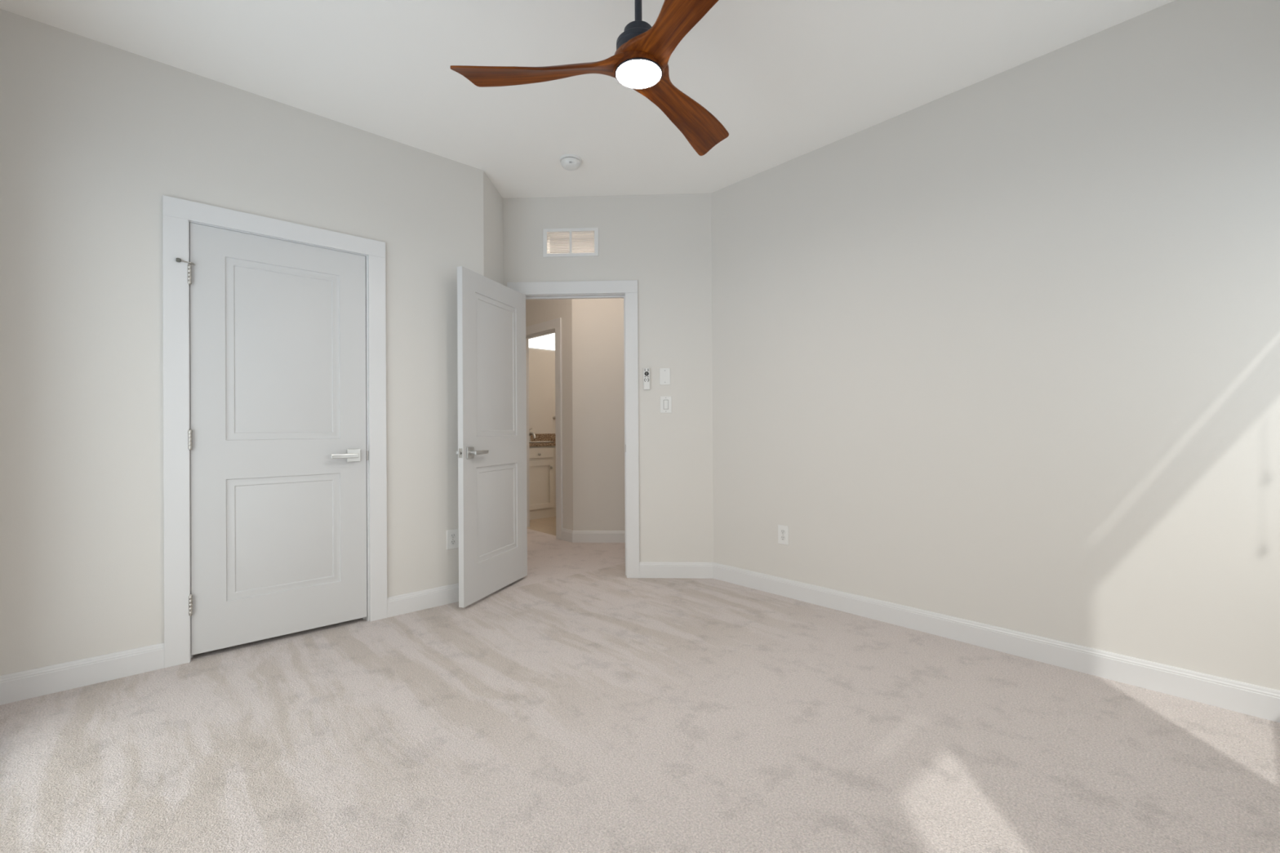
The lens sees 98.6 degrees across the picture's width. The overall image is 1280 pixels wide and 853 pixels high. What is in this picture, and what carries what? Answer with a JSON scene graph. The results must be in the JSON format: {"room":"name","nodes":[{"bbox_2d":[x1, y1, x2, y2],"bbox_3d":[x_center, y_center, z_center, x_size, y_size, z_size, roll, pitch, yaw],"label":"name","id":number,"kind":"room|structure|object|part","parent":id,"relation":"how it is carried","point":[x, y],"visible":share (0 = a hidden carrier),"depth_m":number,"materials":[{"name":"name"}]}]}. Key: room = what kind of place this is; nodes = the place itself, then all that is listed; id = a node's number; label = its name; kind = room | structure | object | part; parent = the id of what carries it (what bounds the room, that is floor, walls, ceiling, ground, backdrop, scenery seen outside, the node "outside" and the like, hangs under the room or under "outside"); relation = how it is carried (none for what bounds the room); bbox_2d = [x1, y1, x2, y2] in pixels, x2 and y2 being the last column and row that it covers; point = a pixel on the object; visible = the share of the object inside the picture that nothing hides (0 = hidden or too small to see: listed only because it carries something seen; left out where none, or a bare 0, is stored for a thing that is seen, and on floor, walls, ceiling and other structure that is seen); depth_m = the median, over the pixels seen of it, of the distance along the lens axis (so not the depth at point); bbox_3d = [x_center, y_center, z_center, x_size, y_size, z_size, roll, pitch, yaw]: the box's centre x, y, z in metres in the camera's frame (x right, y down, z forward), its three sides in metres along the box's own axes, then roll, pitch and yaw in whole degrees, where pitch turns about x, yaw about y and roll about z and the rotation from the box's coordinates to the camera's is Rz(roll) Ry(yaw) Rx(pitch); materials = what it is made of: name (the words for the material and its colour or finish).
{"room":"empty bedroom","nodes":[
{"label":"empty bedroom","id":0,"kind":"room"},
{"bbox_2d":[0,8,484,675],"bbox_3d":[-1.845,-0.282,2.868,2.170,2.744,0.115,0,0,-42],"label":"wall","id":1,"kind":"structure","parent":0,"point":[94,135],"depth_m":2.42,"materials":[{"name":"beige paint"}]},
{"bbox_2d":[0,642,164,705],"bbox_3d":[-2.335,1.035,2.320,0.503,0.111,0.014,0,0,-42],"label":"baseboard","id":2,"kind":"structure","parent":1,"relation":"attached to","point":[39,682],"depth_m":2.30,"materials":[{"name":"white wood"}]},
{"bbox_2d":[175,222,367,655],"bbox_3d":[-1.840,0.056,2.815,0.814,2.014,0.139,0,0,-42],"label":"door","id":3,"kind":"structure","parent":1,"relation":"in","point":[277,440],"depth_m":2.78,"materials":[{"name":"white wood"}]},
{"bbox_3d":[-1.586,0.160,2.960,0.136,0.023,0.012,0,0,-42],"label":"lever","id":4,"kind":"part","parent":3,"relation":"part of","materials":[{"name":"silver metal"}]},
{"bbox_2d":[162,195,386,667],"bbox_3d":[-1.847,0.021,2.863,0.959,2.136,0.151,0,0,-42],"label":"trim","id":5,"kind":"structure","parent":1,"relation":"attached to","point":[177,213],"depth_m":2.55,"materials":[{"name":"white wood"}]},
{"bbox_3d":[-2.122,0.067,2.521,0.090,2.046,0.018,0,0,-42],"label":"casing leg","id":6,"kind":"part","parent":5,"relation":"part of","materials":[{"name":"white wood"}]},
{"bbox_3d":[-1.481,0.064,3.107,0.090,2.046,0.018,0,0,-42],"label":"casing leg","id":7,"kind":"part","parent":5,"relation":"part of","materials":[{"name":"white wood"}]},
{"bbox_2d":[386,582,458,617],"bbox_3d":[-1.216,1.031,3.343,0.618,0.111,0.014,0,0,-42],"label":"baseboard","id":8,"kind":"structure","parent":1,"relation":"attached to","point":[397,605],"depth_m":3.27,"materials":[{"name":"white wood"}]},
{"bbox_2d":[446,528,458,549],"bbox_3d":[-1.157,0.696,3.403,0.077,0.120,0.009,0,0,-42],"label":"wall outlet","id":9,"kind":"object","parent":1,"relation":"attached to","point":[452,535],"visible":1,"depth_m":3.40,"materials":[{"name":"white plastic"}]},
{"bbox_2d":[450,533,455,538],"bbox_3d":[-1.156,0.677,3.401,0.033,0.033,0.003,0,0,-42],"label":"receptacle","id":10,"kind":"object","parent":9,"relation":"attached to","point":[452,535],"depth_m":3.40,"materials":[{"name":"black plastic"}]},
{"bbox_2d":[450,539,455,545],"bbox_3d":[-1.155,0.716,3.401,0.033,0.033,0.003,0,0,-42],"label":"receptacle","id":11,"kind":"object","parent":9,"relation":"attached to","point":[452,541],"depth_m":3.40,"materials":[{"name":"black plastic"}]},
{"bbox_2d":[456,266,527,607],"bbox_3d":[-0.951,0.061,3.604,0.143,2.009,0.771,0,0,16],"label":"door","id":12,"kind":"structure","parent":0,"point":[491,452],"depth_m":3.52,"materials":[{"name":"white wood"}]},
{"bbox_3d":[-1.057,0.157,3.243,0.025,0.056,0.002,0,0,18],"label":"latch plate","id":13,"kind":"part","parent":12,"relation":"part of","materials":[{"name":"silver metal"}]},
{"bbox_3d":[-0.960,0.157,3.338,0.012,0.023,0.136,0,0,18],"label":"lever","id":14,"kind":"part","parent":12,"relation":"part of","materials":[{"name":"silver metal"}]},
{"bbox_2d":[483,170,503,284],"bbox_3d":[-1.041,-0.285,3.776,0.090,2.743,0.434,0,0,3],"label":"wall","id":15,"kind":"structure","parent":0,"point":[492,199],"depth_m":3.75,"materials":[{"name":"beige paint"}]},
{"bbox_2d":[530,433,555,441],"bbox_3d":[-1.386,0.149,7.109,1.255,0.106,0.022,0,0,-42],"label":"backsplash","id":16,"kind":"structure","parent":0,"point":[541,437],"depth_m":7.21,"materials":[{"name":"brown stone"}]},
{"bbox_2d":[525,298,573,530],"bbox_3d":[-1.289,-0.275,5.983,0.115,2.744,2.064,0,0,-42],"label":"wall","id":17,"kind":"structure","parent":0,"point":[537,311],"depth_m":5.27,"materials":[{"name":"beige paint"}]},
{"bbox_2d":[528,349,555,434],"bbox_3d":[-1.109,-0.272,7.479,2.400,2.743,0.140,0,0,-42],"label":"wall","id":18,"kind":"structure","parent":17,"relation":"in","point":[541,362],"depth_m":7.22,"materials":[{"name":"beige paint"}]},
{"bbox_2d":[528,347,555,351],"bbox_3d":[-1.438,-1.229,7.213,1.160,0.460,0.040,0,0,-42],"label":"trim","id":19,"kind":"structure","parent":18,"relation":"attached to","point":[529,348],"depth_m":7.31,"materials":[{"name":"white wood"}]},
{"bbox_2d":[525,317,562,539],"bbox_3d":[-1.016,0.024,5.685,0.151,2.139,0.916,0,0,-42],"label":"trim","id":20,"kind":"structure","parent":17,"relation":"attached to","point":[554,326],"depth_m":5.35,"materials":[{"name":"white wood"}]},
{"bbox_3d":[-1.245,0.071,6.035,0.018,2.049,0.090,0,0,-42],"label":"casing leg","id":21,"kind":"part","parent":20,"relation":"part of","materials":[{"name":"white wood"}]},
{"bbox_3d":[-0.786,0.066,5.335,0.018,2.049,0.090,0,0,-42],"label":"casing leg","id":22,"kind":"part","parent":20,"relation":"part of","materials":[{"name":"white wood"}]},
{"bbox_2d":[561,528,573,542],"bbox_3d":[-0.688,1.034,5.234,0.014,0.111,0.178,0,0,-42],"label":"baseboard","id":23,"kind":"structure","parent":17,"relation":"attached to","point":[566,535],"depth_m":5.23,"materials":[{"name":"white wood"}]},
{"bbox_2d":[0,0,1174,253],"bbox_3d":[-0.139,-1.722,3.745,6.200,0.120,7.400,0,0,-42],"label":"ceiling","id":24,"kind":"structure","parent":0,"point":[786,80],"depth_m":2.51,"materials":[{"name":"paint"}]},
{"bbox_2d":[559,154,582,170],"bbox_3d":[-0.431,-1.633,3.426,0.138,0.056,0.138,0,0,-42],"label":"smoke detector","id":25,"kind":"object","parent":24,"relation":"attached to","point":[569,162],"visible":1,"depth_m":3.39,"materials":[{"name":"white plastic"}]},
{"bbox_2d":[450,0,728,155],"bbox_3d":[0.088,-1.452,1.915,1.121,0.435,1.126,0,0,-42],"label":"ceiling fan","id":26,"kind":"object","parent":24,"relation":"hanging from","point":[639,62],"visible":1,"depth_m":1.93,"materials":[{"name":"brown wood"}]},
{"bbox_3d":[-0.349,-1.262,1.959,0.610,0.056,0.166,0,0,3],"label":"blade","id":27,"kind":"part","parent":26,"relation":"part of","materials":[{"name":"brown wood"}]},
{"bbox_2d":[616,59,661,88],"bbox_3d":[-0.004,-1.238,1.938,0.158,0.007,0.158,0,0,-42],"label":"diffuser","id":28,"kind":"object","parent":26,"relation":"attached to","point":[632,73],"depth_m":1.92,"materials":[{"name":"white glass"}]},
{"bbox_3d":[0.150,-1.266,1.629,0.166,0.056,0.610,0,0,-27],"label":"blade","id":29,"kind":"part","parent":26,"relation":"part of","materials":[{"name":"brown wood"}]},
{"bbox_3d":[0.186,-1.264,2.226,0.166,0.056,0.610,0,0,33],"label":"blade","id":30,"kind":"part","parent":26,"relation":"part of","materials":[{"name":"brown wood"}]},
{"bbox_2d":[572,250,625,530],"bbox_3d":[0.063,-0.287,5.201,1.394,2.743,0.100,0,0,3],"label":"wall","id":31,"kind":"structure","parent":0,"point":[597,324],"depth_m":5.17,"materials":[{"name":"beige paint"}]},
{"bbox_2d":[572,530,625,542],"bbox_3d":[0.052,1.029,5.140,1.372,0.111,0.014,0,0,3],"label":"baseboard","id":32,"kind":"structure","parent":31,"relation":"attached to","point":[578,536],"depth_m":5.15,"materials":[{"name":"white wood"}]},
{"bbox_2d":[502,192,713,562],"bbox_3d":[-0.233,-0.289,4.014,1.503,2.744,0.115,0,0,3],"label":"wall","id":33,"kind":"structure","parent":0,"point":[662,242],"depth_m":3.94,"materials":[{"name":"beige paint"}]},
{"bbox_2d":[542,227,598,257],"bbox_3d":[-0.499,-1.327,3.970,0.402,0.203,0.016,0,0,3],"label":"air vent","id":34,"kind":"object","parent":33,"relation":"in","point":[569,232],"visible":1,"depth_m":3.97,"materials":[{"name":"white metal"}]},
{"bbox_2d":[506,280,639,577],"bbox_3d":[-0.479,0.021,4.024,0.944,2.127,0.151,0,0,3],"label":"trim","id":35,"kind":"structure","parent":33,"relation":"attached to","point":[627,290],"depth_m":3.93,"materials":[{"name":"white wood"}]},
{"bbox_3d":[-0.055,0.062,3.939,0.090,2.037,0.018,0,0,3],"label":"casing leg","id":36,"kind":"part","parent":35,"relation":"part of","materials":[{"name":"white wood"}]},
{"bbox_2d":[643,368,649,390],"bbox_3d":[0.048,-0.340,3.930,0.048,0.156,0.029,0,0,3],"label":"remote control","id":37,"kind":"object","parent":33,"relation":"attached to","point":[646,371],"visible":1,"depth_m":3.92,"materials":[{"name":"white plastic"}]},
{"bbox_2d":[659,368,670,385],"bbox_3d":[0.178,-0.357,3.935,0.076,0.120,0.007,0,0,3],"label":"blank wall plate","id":38,"kind":"object","parent":33,"relation":"attached to","point":[664,373],"visible":1,"depth_m":3.93,"materials":[{"name":"white plastic"}]},
{"bbox_2d":[660,395,671,413],"bbox_3d":[0.185,-0.157,3.933,0.082,0.120,0.010,0,0,3],"label":"light switch","id":39,"kind":"object","parent":33,"relation":"attached to","point":[665,401],"visible":1,"depth_m":3.93,"materials":[{"name":"white plastic"}]},
{"bbox_2d":[639,561,713,578],"bbox_3d":[0.259,1.024,3.924,0.530,0.111,0.014,0,0,3],"label":"baseboard","id":40,"kind":"structure","parent":33,"relation":"attached to","point":[646,569],"depth_m":3.92,"materials":[{"name":"white wood"}]},
{"bbox_2d":[0,516,1279,852],"bbox_3d":[-0.121,1.141,3.735,6.200,0.120,7.400,0,0,-42],"label":"floor","id":41,"kind":"structure","parent":0,"point":[579,704],"depth_m":1.87,"materials":[{"name":"beige carpet"}]},
{"bbox_2d":[528,445,555,519],"bbox_3d":[-1.189,0.667,6.886,1.243,0.862,0.583,0,0,-42],"label":"vanity cabinet","id":42,"kind":"object","parent":41,"relation":"on","point":[542,460],"visible":0.37,"depth_m":6.57,"materials":[{"name":"white wood"}]},
{"bbox_3d":[-1.258,0.315,6.483,0.563,0.120,0.020,0,0,-42],"label":"drawer","id":43,"kind":"part","parent":42,"relation":"part of","materials":[{"name":"white wood"}]},
{"bbox_3d":[-1.256,0.693,6.482,0.563,0.572,0.020,0,0,-42],"label":"cabinet door","id":44,"kind":"part","parent":42,"relation":"part of","materials":[{"name":"white wood"}]},
{"bbox_2d":[528,433,555,446],"bbox_3d":[-1.198,0.165,6.903,1.255,0.142,0.578,0,0,-42],"label":"countertop","id":45,"kind":"structure","parent":42,"relation":"on","point":[541,437],"depth_m":7.15,"materials":[{"name":"brown stone"}]},
{"bbox_2d":[528,427,535,441],"bbox_3d":[-1.360,0.108,6.945,0.071,0.185,0.174,0,0,-42],"label":"faucet","id":46,"kind":"object","parent":45,"relation":"on","point":[530,433],"visible":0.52,"depth_m":6.94,"materials":[{"name":"silver metal"}]},
{"bbox_3d":[-1.357,0.108,6.929,0.036,0.084,0.145,0,0,-42],"label":"spout","id":47,"kind":"part","parent":46,"relation":"part of","materials":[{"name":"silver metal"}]},
{"bbox_2d":[528,441,553,443],"bbox_3d":[-1.276,0.194,6.833,0.440,0.013,0.344,0,0,-42],"label":"sink","id":48,"kind":"object","parent":45,"relation":"in","point":[529,442],"visible":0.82,"depth_m":6.67,"materials":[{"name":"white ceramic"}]},
{"bbox_2d":[711,0,1279,690],"bbox_3d":[1.646,-0.305,2.776,0.120,2.743,3.220,0,0,-42],"label":"wall","id":49,"kind":"structure","parent":0,"point":[1002,349],"depth_m":2.49,"materials":[{"name":"beige paint"}]},
{"bbox_2d":[777,524,788,545],"bbox_3d":[0.908,0.687,3.491,0.009,0.120,0.077,0,0,-42],"label":"wall outlet","id":50,"kind":"object","parent":49,"relation":"attached to","point":[783,531],"visible":1,"depth_m":3.49,"materials":[{"name":"white plastic"}]},
{"bbox_2d":[780,528,785,534],"bbox_3d":[0.906,0.668,3.490,0.003,0.033,0.033,0,0,-42],"label":"receptacle","id":51,"kind":"object","parent":50,"relation":"attached to","point":[782,531],"depth_m":3.49,"materials":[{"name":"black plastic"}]},
{"bbox_2d":[780,535,785,540],"bbox_3d":[0.906,0.707,3.489,0.003,0.033,0.033,0,0,-42],"label":"receptacle","id":52,"kind":"object","parent":50,"relation":"attached to","point":[782,537],"depth_m":3.49,"materials":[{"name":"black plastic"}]},
{"bbox_2d":[712,562,1279,722],"bbox_3d":[1.558,1.011,2.777,0.014,0.111,3.080,0,0,-42],"label":"baseboard","id":53,"kind":"structure","parent":49,"relation":"attached to","point":[1251,700],"depth_m":2.49,"materials":[{"name":"white wood"}]}
]}

